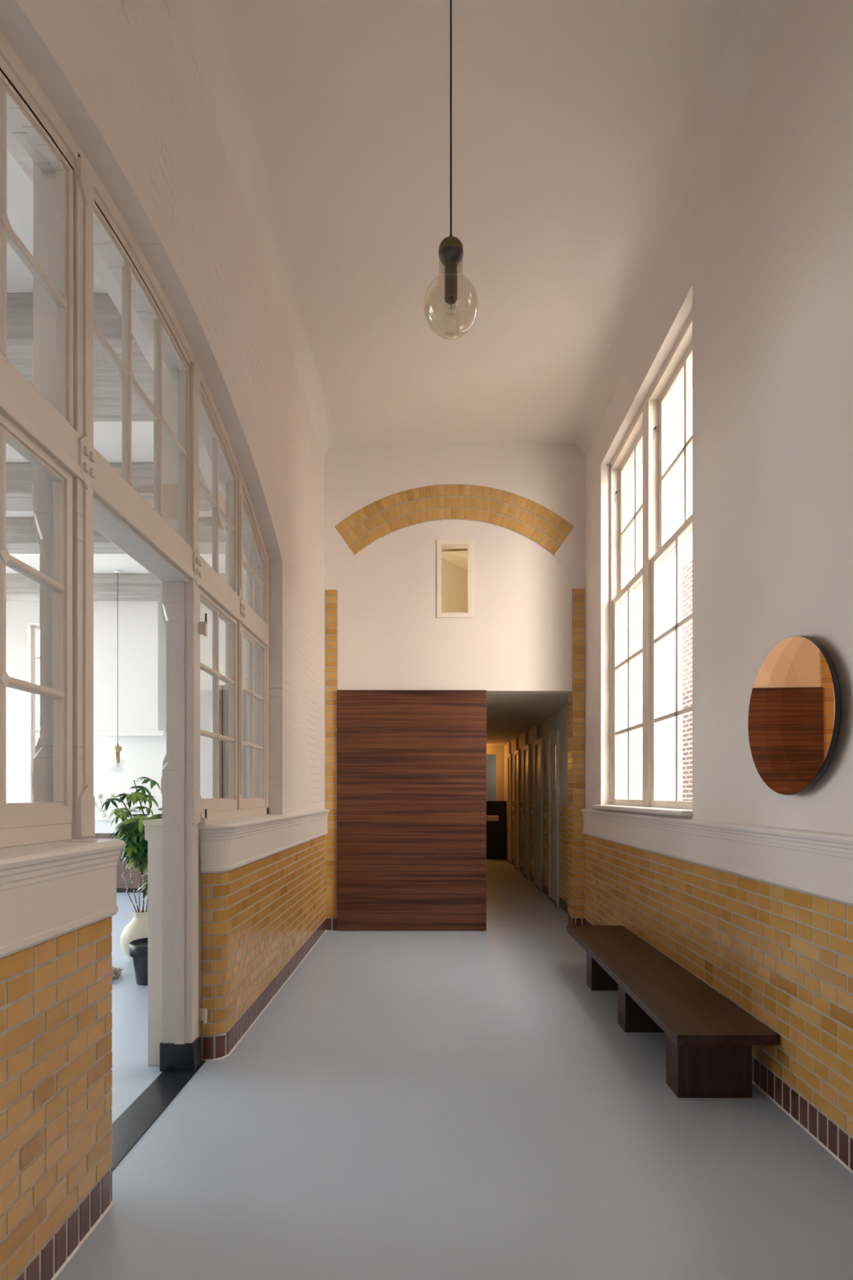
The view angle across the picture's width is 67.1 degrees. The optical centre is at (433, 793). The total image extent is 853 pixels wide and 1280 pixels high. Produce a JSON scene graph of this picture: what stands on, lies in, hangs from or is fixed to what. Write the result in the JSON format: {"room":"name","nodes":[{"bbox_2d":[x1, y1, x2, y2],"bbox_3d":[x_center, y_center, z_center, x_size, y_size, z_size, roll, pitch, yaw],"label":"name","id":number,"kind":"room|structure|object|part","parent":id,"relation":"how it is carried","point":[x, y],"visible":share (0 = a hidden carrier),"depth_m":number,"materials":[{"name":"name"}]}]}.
{"room":"hallway","nodes":[
{"label":"hallway","id":0,"kind":"room"},
{"bbox_2d":[5,600,225,816],"bbox_3d":[-4.875,-0.860,10.025,7.850,4.520,0.250,0,0,0],"label":"wall","id":1,"kind":"structure","parent":0,"point":[144,756],"depth_m":9.90,"materials":[{"name":"paint"}]},
{"bbox_2d":[31,625,39,802],"bbox_3d":[-5.800,-1.185,10.030,0.900,2.870,0.060,0,0,0],"label":"window","id":2,"kind":"structure","parent":1,"relation":"in","point":[34,628],"depth_m":10.00,"materials":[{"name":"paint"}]},
{"bbox_2d":[93,600,165,736],"bbox_3d":[-4.620,-1.985,9.740,1.200,2.250,0.320,0,0,0],"label":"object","id":3,"kind":"structure","parent":1,"relation":"attached to","point":[141,624],"depth_m":9.62,"materials":[{"name":"paint"}]},
{"bbox_2d":[5,149,225,573],"bbox_3d":[-5.135,-3.235,3.900,7.330,0.230,12.600,0,0,0],"label":"ceiling","id":4,"kind":"structure","parent":0,"point":[20,188],"depth_m":5.52,"materials":[{"name":"paint"}]},
{"bbox_2d":[108,569,127,773],"bbox_3d":[-4.420,-1.701,9.000,0.234,2.837,0.234,0,0,0],"label":"pendant lamp","id":5,"kind":"object","parent":4,"relation":"hanging from","point":[117,748],"visible":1,"depth_m":9.00,"materials":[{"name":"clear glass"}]},
{"bbox_3d":[-4.420,-1.881,9.000,0.022,2.438,0.021,0,0,0],"label":"cord","id":6,"kind":"part","parent":5,"relation":"part of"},
{"bbox_2d":[115,751,119,763],"bbox_3d":[-4.420,-0.503,9.000,0.057,0.150,0.057,0,0,0],"label":"socket","id":7,"kind":"object","parent":5,"relation":"attached to","point":[117,754],"depth_m":8.98,"materials":[{"name":"gold metal"}]},
{"bbox_2d":[0,0,326,1279],"bbox_3d":[-1.280,-1.150,2.245,0.379,5.100,8.890,0,0,0],"label":"wall","id":8,"kind":"structure","parent":0,"point":[123,77],"depth_m":2.87,"materials":[{"name":"paint"}]},
{"bbox_2d":[0,838,125,958],"bbox_3d":[-1.145,0.284,0.027,0.179,0.260,4.454,0,0,0],"label":"trim","id":9,"kind":"structure","parent":8,"relation":"attached to","point":[48,891],"depth_m":1.84,"materials":[{"name":"paint"}]},
{"bbox_2d":[6,293,153,422],"bbox_3d":[-4.987,-2.975,4.450,7.025,0.290,0.900,0,0,0],"label":"beam","id":10,"kind":"structure","parent":8,"relation":"attached to","point":[20,306],"depth_m":4.15,"materials":[{"name":"wood"}]},
{"bbox_2d":[5,462,212,511],"bbox_3d":[-4.987,-2.975,6.250,7.025,0.290,0.400,0,0,0],"label":"beam","id":11,"kind":"structure","parent":8,"relation":"attached to","point":[19,476],"depth_m":6.05,"materials":[{"name":"wood"}]},
{"bbox_2d":[0,30,269,1071],"bbox_3d":[-1.286,-0.430,2.760,0.205,3.660,3.981,0,0,0],"label":"window","id":12,"kind":"structure","parent":8,"relation":"in","point":[49,422],"depth_m":2.32,"materials":[{"name":"paint"}]},
{"bbox_3d":[-1.246,-0.491,1.843,0.042,1.182,0.677,0,0,0],"label":"sash","id":13,"kind":"part","parent":12,"relation":"part of","materials":[{"name":"paint"}]},
{"bbox_3d":[-1.246,-1.679,1.847,0.042,0.897,0.683,0,0,0],"label":"sash","id":14,"kind":"part","parent":12,"relation":"part of","materials":[{"name":"paint"}]},
{"bbox_3d":[-1.300,-0.469,2.240,0.169,3.454,0.090,0,0,0],"label":"post","id":15,"kind":"part","parent":12,"relation":"part of","materials":[{"name":"paint"}]},
{"bbox_3d":[-1.246,-1.700,2.761,0.042,0.940,0.957,0,0,0],"label":"sash","id":16,"kind":"part","parent":12,"relation":"part of","materials":[{"name":"paint"}]},
{"bbox_3d":[-1.300,-0.469,3.283,0.169,3.453,0.090,0,0,0],"label":"post","id":17,"kind":"part","parent":12,"relation":"part of","materials":[{"name":"paint"}]},
{"bbox_3d":[-1.246,-1.678,3.675,0.042,0.897,0.680,0,0,0],"label":"sash","id":18,"kind":"part","parent":12,"relation":"part of","materials":[{"name":"paint"}]},
{"bbox_3d":[-1.246,-0.491,3.680,0.042,1.182,0.670,0,0,0],"label":"sash","id":19,"kind":"part","parent":12,"relation":"part of","materials":[{"name":"paint"}]},
{"bbox_3d":[-1.246,-1.578,4.400,0.042,0.696,0.580,0,0,0],"label":"sash","id":20,"kind":"part","parent":12,"relation":"part of","materials":[{"name":"paint"}]},
{"bbox_3d":[-1.246,-0.491,4.400,0.042,1.182,0.580,0,0,0],"label":"sash","id":21,"kind":"part","parent":12,"relation":"part of","materials":[{"name":"paint"}]},
{"bbox_2d":[142,818,162,1065],"bbox_3d":[-1.440,0.766,3.400,0.141,1.268,11.200,0,0,0],"label":"trim","id":22,"kind":"structure","parent":8,"relation":"attached to","point":[153,828],"depth_m":3.31,"materials":[{"name":"beige paint"}]},
{"bbox_2d":[198,808,329,872],"bbox_3d":[-1.145,0.284,4.955,0.179,0.260,3.254,0,0,0],"label":"trim","id":23,"kind":"structure","parent":8,"relation":"attached to","point":[226,845],"depth_m":3.88,"materials":[{"name":"paint"}]},
{"bbox_2d":[54,857,852,1279],"bbox_3d":[-3.425,1.500,6.800,10.750,0.200,18.400,0,0,0],"label":"floor","id":24,"kind":"structure","parent":0,"point":[406,1104],"depth_m":2.56,"materials":[{"name":"plastic"}]},
{"bbox_2d":[111,966,124,979],"bbox_3d":[-2.805,1.373,4.864,0.893,0.051,0.505,0,0,0],"label":"sheepskin","id":25,"kind":"object","parent":24,"relation":"on","point":[115,973],"visible":0.05,"depth_m":4.89,"materials":[{"name":"fur"}]},
{"bbox_2d":[91,816,151,892],"bbox_3d":[-4.700,0.870,9.310,1.500,1.060,0.540,0,0,0],"label":"kitchen island","id":26,"kind":"object","parent":24,"relation":"on","point":[103,829],"visible":0.06,"depth_m":9.08,"materials":[{"name":"white laminate"}]},
{"bbox_2d":[94,816,151,820],"bbox_3d":[-4.700,0.360,9.310,1.500,0.040,0.540,0,0,0],"label":"island countertop","id":27,"kind":"structure","parent":26,"relation":"on","point":[96,818],"depth_m":9.04,"materials":[{"name":"white laminate"}]},
{"bbox_2d":[94,793,115,817],"bbox_3d":[-4.749,0.166,9.250,0.365,0.348,0.090,0,0,0],"label":"plant","id":28,"kind":"object","parent":27,"relation":"on","point":[103,814],"visible":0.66,"depth_m":9.25,"materials":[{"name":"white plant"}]},
{"bbox_2d":[130,813,150,816],"bbox_3d":[-4.250,0.320,9.300,0.300,0.039,0.300,0,0,0],"label":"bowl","id":29,"kind":"object","parent":27,"relation":"on","point":[134,815],"visible":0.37,"depth_m":9.28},
{"bbox_2d":[101,776,162,985],"bbox_3d":[-2.132,0.636,4.769,0.625,1.527,0.636,0,0,0],"label":"potted plant","id":30,"kind":"object","parent":24,"relation":"on","point":[131,830],"visible":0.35,"depth_m":4.67,"materials":[{"name":"green plant"}]},
{"bbox_3d":[-2.139,0.510,4.760,0.499,1.243,0.487,0,0,0],"label":"stem","id":31,"kind":"part","parent":30,"relation":"part of","materials":[{"name":"green plant"}]},
{"bbox_3d":[-2.100,1.249,4.780,0.300,0.302,0.300,0,0,0],"label":"pot","id":32,"kind":"part","parent":30,"relation":"part of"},
{"bbox_2d":[120,910,147,960],"bbox_3d":[-2.470,1.199,5.450,0.336,0.402,0.336,0,0,0],"label":"vase","id":33,"kind":"object","parent":24,"relation":"on","point":[137,928],"visible":0.54,"depth_m":5.33,"materials":[{"name":"beige ceramic"}]},
{"bbox_2d":[121,872,137,912],"bbox_3d":[-2.579,0.935,5.455,0.154,0.530,0.033,0,0,13],"label":"branch","id":34,"kind":"object","parent":33,"relation":"in","point":[125,881],"visible":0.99,"depth_m":5.45,"materials":[{"name":"plant"}]},
{"bbox_2d":[128,866,138,912],"bbox_3d":[-2.527,0.895,5.419,0.037,0.610,0.092,0,0,43],"label":"branch","id":35,"kind":"object","parent":33,"relation":"in","point":[129,867],"visible":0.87,"depth_m":5.42,"materials":[{"name":"plant"}]},
{"bbox_2d":[137,873,142,912],"bbox_3d":[-2.491,0.915,5.461,0.034,0.571,0.083,0,0,0],"label":"branch","id":36,"kind":"object","parent":33,"relation":"in","point":[140,873],"visible":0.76,"depth_m":5.45,"materials":[{"name":"plant"}]},
{"bbox_2d":[142,872,145,912],"bbox_3d":[-2.460,0.895,5.457,0.029,0.610,0.049,0,0,-31],"label":"branch","id":37,"kind":"object","parent":33,"relation":"in","point":[143,877],"visible":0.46,"depth_m":5.46,"materials":[{"name":"plant"}]},
{"bbox_2d":[142,872,147,912],"bbox_3d":[-2.435,0.866,5.448,0.064,0.671,0.047,0,0,0],"label":"branch","id":38,"kind":"object","parent":33,"relation":"in","point":[146,873],"visible":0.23,"depth_m":5.43,"materials":[{"name":"plant"}]},
{"bbox_2d":[111,1059,205,1171],"bbox_3d":[-1.275,1.403,2.785,0.170,0.014,1.170,0,0,0],"label":"threshold","id":39,"kind":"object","parent":24,"relation":"on","point":[130,1126],"depth_m":2.83,"materials":[{"name":"black stone"}]},
{"bbox_2d":[218,684,225,798],"bbox_3d":[-1.770,0.190,6.035,0.560,2.420,0.090,0,0,0],"label":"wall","id":40,"kind":"structure","parent":24,"relation":"on","point":[221,687],"depth_m":6.00,"materials":[{"name":"white paint"}]},
{"bbox_2d":[337,689,486,930],"bbox_3d":[-0.221,0.171,6.566,1.524,2.451,0.037,0,0,0],"label":"wood panel","id":41,"kind":"object","parent":24,"relation":"on","point":[411,764],"visible":1,"depth_m":6.55,"materials":[{"name":"brown wood"}]},
{"bbox_2d":[486,800,505,858],"bbox_3d":[1.282,0.780,13.920,0.525,1.240,0.740,0,0,0],"label":"cabinet","id":42,"kind":"object","parent":24,"relation":"on","point":[495,810],"visible":0.61,"depth_m":13.75,"materials":[{"name":"black laminate"}]},
{"bbox_2d":[486,815,498,821],"bbox_3d":[1.200,0.525,13.649,0.360,0.110,0.199,0,0,0],"label":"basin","id":43,"kind":"object","parent":42,"relation":"in","point":[489,818],"depth_m":13.55,"materials":[{"name":"laminate"}]},
{"bbox_2d":[566,925,779,1097],"bbox_3d":[1.317,1.238,4.058,0.457,0.324,2.385,0,0,0],"label":"bench","id":44,"kind":"object","parent":24,"relation":"on","point":[710,1038],"visible":1,"depth_m":3.24,"materials":[{"name":"brown wood"}]},
{"bbox_3d":[1.296,1.261,4.642,0.343,0.278,0.150,0,0,0],"label":"leg","id":45,"kind":"part","parent":44,"relation":"part of","materials":[{"name":"brown wood"}]},
{"bbox_3d":[1.296,1.261,3.842,0.343,0.278,0.150,0,0,0],"label":"leg","id":46,"kind":"part","parent":44,"relation":"part of","materials":[{"name":"brown wood"}]},
{"bbox_3d":[1.317,1.099,4.058,0.457,0.047,2.385,0,0,0],"label":"seat","id":47,"kind":"part","parent":44,"relation":"part of","materials":[{"name":"brown wood"}]},
{"bbox_3d":[1.296,1.261,3.032,0.343,0.278,0.150,0,0,0],"label":"leg","id":48,"kind":"part","parent":44,"relation":"part of","materials":[{"name":"brown wood"}]},
{"bbox_2d":[441,548,467,612],"bbox_3d":[0.200,-2.460,8.210,3.400,2.480,2.780,0,0,0],"label":"wall","id":49,"kind":"structure","parent":0,"point":[454,561],"depth_m":8.48,"materials":[{"name":"paint"}]},
{"bbox_2d":[5,573,225,600],"bbox_3d":[-4.987,-2.975,9.275,7.025,0.290,0.350,0,0,0],"label":"beam","id":50,"kind":"structure","parent":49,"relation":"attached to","point":[131,587],"depth_m":9.10,"materials":[{"name":"wood"}]},
{"bbox_2d":[5,517,225,553],"bbox_3d":[-4.987,-2.975,7.425,7.025,0.290,0.350,0,0,0],"label":"beam","id":51,"kind":"structure","parent":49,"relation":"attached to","point":[20,534],"depth_m":7.25,"materials":[{"name":"concrete"}]},
{"bbox_2d":[324,443,585,930],"bbox_3d":[0.200,-1.150,6.700,3.200,5.100,0.239,0,0,0],"label":"wall","id":52,"kind":"structure","parent":0,"point":[522,506],"depth_m":6.59,"materials":[{"name":"paint"}]},
{"bbox_2d":[436,539,473,617],"bbox_3d":[0.222,-2.203,6.647,0.373,0.795,0.126,0,0,0],"label":"window","id":53,"kind":"structure","parent":52,"relation":"in","point":[441,544],"depth_m":6.58,"materials":[{"name":"beige paint"}]},
{"bbox_2d":[175,0,794,458],"bbox_3d":[0.240,-3.615,2.220,3.420,0.370,8.840,0,0,0],"label":"ceiling","id":54,"kind":"structure","parent":0,"point":[590,138],"depth_m":3.74,"materials":[{"name":"paint"}]},
{"bbox_2d":[423,0,478,339],"bbox_3d":[0.076,-2.783,2.760,0.234,1.614,0.234,0,0,0],"label":"pendant lamp","id":55,"kind":"object","parent":54,"relation":"hanging from","point":[451,251],"visible":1,"depth_m":2.74,"materials":[{"name":"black metal"}]},
{"bbox_2d":[444,259,457,304],"bbox_3d":[0.076,-2.196,2.760,0.057,0.150,0.057,0,0,0],"label":"socket","id":56,"kind":"object","parent":55,"relation":"attached to","point":[451,277],"depth_m":2.74,"materials":[{"name":"metal"}]},
{"bbox_3d":[0.076,-2.143,2.760,0.234,0.335,0.234,0,0,0],"label":"glass globe","id":57,"kind":"part","parent":55,"relation":"part of"},
{"bbox_3d":[0.076,-2.962,2.760,0.022,1.215,0.021,0,0,0],"label":"cord","id":58,"kind":"part","parent":55,"relation":"part of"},
{"bbox_2d":[486,746,503,800],"bbox_3d":[0.475,0.100,15.150,2.950,2.600,1.700,0,0,0],"label":"wall","id":59,"kind":"structure","parent":0,"point":[495,754],"depth_m":14.40,"materials":[{"name":"paint"}]},
{"bbox_2d":[486,693,568,746],"bbox_3d":[0.475,-1.139,10.601,2.950,0.163,7.998,0,0,0],"label":"ceiling","id":60,"kind":"structure","parent":0,"point":[508,716],"depth_m":8.35,"materials":[{"name":"paint"}]},
{"bbox_2d":[503,0,852,1173],"bbox_3d":[1.747,-1.150,6.200,0.406,5.100,16.800,0,0,0],"label":"wall","id":61,"kind":"structure","parent":0,"point":[762,269],"depth_m":3.07,"materials":[{"name":"paint"}]},
{"bbox_2d":[507,753,512,863],"bbox_3d":[1.558,0.300,13.040,0.103,2.200,0.520,0,0,0],"label":"door","id":62,"kind":"structure","parent":61,"relation":"in","point":[510,755],"depth_m":13.06,"materials":[{"name":"paint"}]},
{"bbox_2d":[514,749,520,871],"bbox_3d":[1.558,0.300,11.880,0.103,2.200,0.600,0,0,0],"label":"door","id":63,"kind":"structure","parent":61,"relation":"in","point":[517,753],"depth_m":11.92,"materials":[{"name":"paint"}]},
{"bbox_2d":[523,743,530,879],"bbox_3d":[1.558,0.300,10.680,0.103,2.200,0.600,0,0,0],"label":"door","id":64,"kind":"structure","parent":61,"relation":"in","point":[526,748],"depth_m":10.67,"materials":[{"name":"paint"}]},
{"bbox_2d":[533,737,543,891],"bbox_3d":[1.558,0.300,9.470,0.103,2.200,0.620,0,0,0],"label":"door","id":65,"kind":"structure","parent":61,"relation":"in","point":[538,744],"depth_m":9.51,"materials":[{"name":"paint"}]},
{"bbox_2d":[540,811,546,817],"bbox_3d":[1.520,0.290,8.870,0.079,0.080,0.120,0,0,0],"label":"coat hook","id":66,"kind":"object","parent":61,"relation":"attached to","point":[545,812],"visible":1,"depth_m":8.86,"materials":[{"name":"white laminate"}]},
{"bbox_2d":[547,728,559,906],"bbox_3d":[1.558,0.300,8.280,0.103,2.200,0.600,0,0,0],"label":"door","id":67,"kind":"structure","parent":61,"relation":"in","point":[553,736],"depth_m":8.32,"materials":[{"name":"paint"}]},
{"bbox_3d":[1.579,-0.340,8.280,0.006,0.580,0.280,0,0,0],"label":"pane","id":68,"kind":"part","parent":67,"relation":"part of","materials":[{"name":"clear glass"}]},
{"bbox_2d":[591,313,693,816],"bbox_3d":[1.645,-1.460,4.966,0.310,3.200,2.208,0,0,0],"label":"window","id":69,"kind":"structure","parent":61,"relation":"in","point":[650,428],"depth_m":4.91,"materials":[{"name":"beige paint"}]},
{"bbox_3d":[1.683,-0.848,5.495,0.042,1.905,0.900,0,0,0],"label":"sash","id":70,"kind":"part","parent":69,"relation":"part of","materials":[{"name":"beige paint"}]},
{"bbox_3d":[1.741,-2.377,5.495,0.042,1.255,0.900,0,0,0],"label":"sash","id":71,"kind":"part","parent":69,"relation":"part of","materials":[{"name":"beige paint"}]},
{"bbox_3d":[1.577,0.120,4.966,0.175,0.035,2.208,0,0,0],"label":"sill","id":72,"kind":"part","parent":69,"relation":"part of","materials":[{"name":"paint"}]},
{"bbox_3d":[1.683,-0.848,4.405,0.042,1.905,1.000,0,0,0],"label":"sash","id":73,"kind":"part","parent":69,"relation":"part of","materials":[{"name":"beige paint"}]},
{"bbox_3d":[1.741,-2.377,4.405,0.042,1.255,1.000,0,0,0],"label":"sash","id":74,"kind":"part","parent":69,"relation":"part of","materials":[{"name":"beige paint"}]},
{"bbox_2d":[580,808,852,905],"bbox_3d":[1.551,0.280,2.191,0.084,0.260,8.782,0,0,0],"label":"trim","id":75,"kind":"structure","parent":61,"relation":"attached to","point":[816,863],"depth_m":3.12,"materials":[{"name":"paint"}]},
{"bbox_2d":[747,635,841,795],"bbox_3d":[1.530,-0.327,2.730,0.060,0.667,0.667,0,0,0],"label":"round mirror","id":76,"kind":"object","parent":61,"relation":"attached to","point":[795,708],"visible":1,"depth_m":2.67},
{"label":"outside","id":77,"kind":"structure","parent":0,"visible":0},
{"bbox_3d":[0.000,1.850,20.000,80.000,0.300,80.000,0,0,0],"label":"ground","id":78,"kind":"structure","parent":77,"visible":0},
{"bbox_2d":[37,718,39,740],"bbox_3d":[-8.996,-0.084,15.472,2.772,3.577,2.497,0,0,0],"label":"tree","id":79,"kind":"object","parent":78,"relation":"on","point":[38,723],"visible":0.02,"depth_m":15.17,"materials":[{"name":"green plant"}]},
{"bbox_2d":[669,608,675,800],"bbox_3d":[6.610,-1.150,14.925,4.020,5.700,2.150,0,0,0],"label":"gabled house","id":80,"kind":"structure","parent":78,"relation":"on","point":[672,611],"depth_m":13.85,"materials":[{"name":"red brick"}]},
{"bbox_2d":[682,557,692,800],"bbox_3d":[6.600,-1.250,7.575,4.000,5.900,9.150,0,0,0],"label":"brick house","id":81,"kind":"structure","parent":78,"relation":"on","point":[687,566],"depth_m":11.62,"materials":[{"name":"brick"}]}
]}

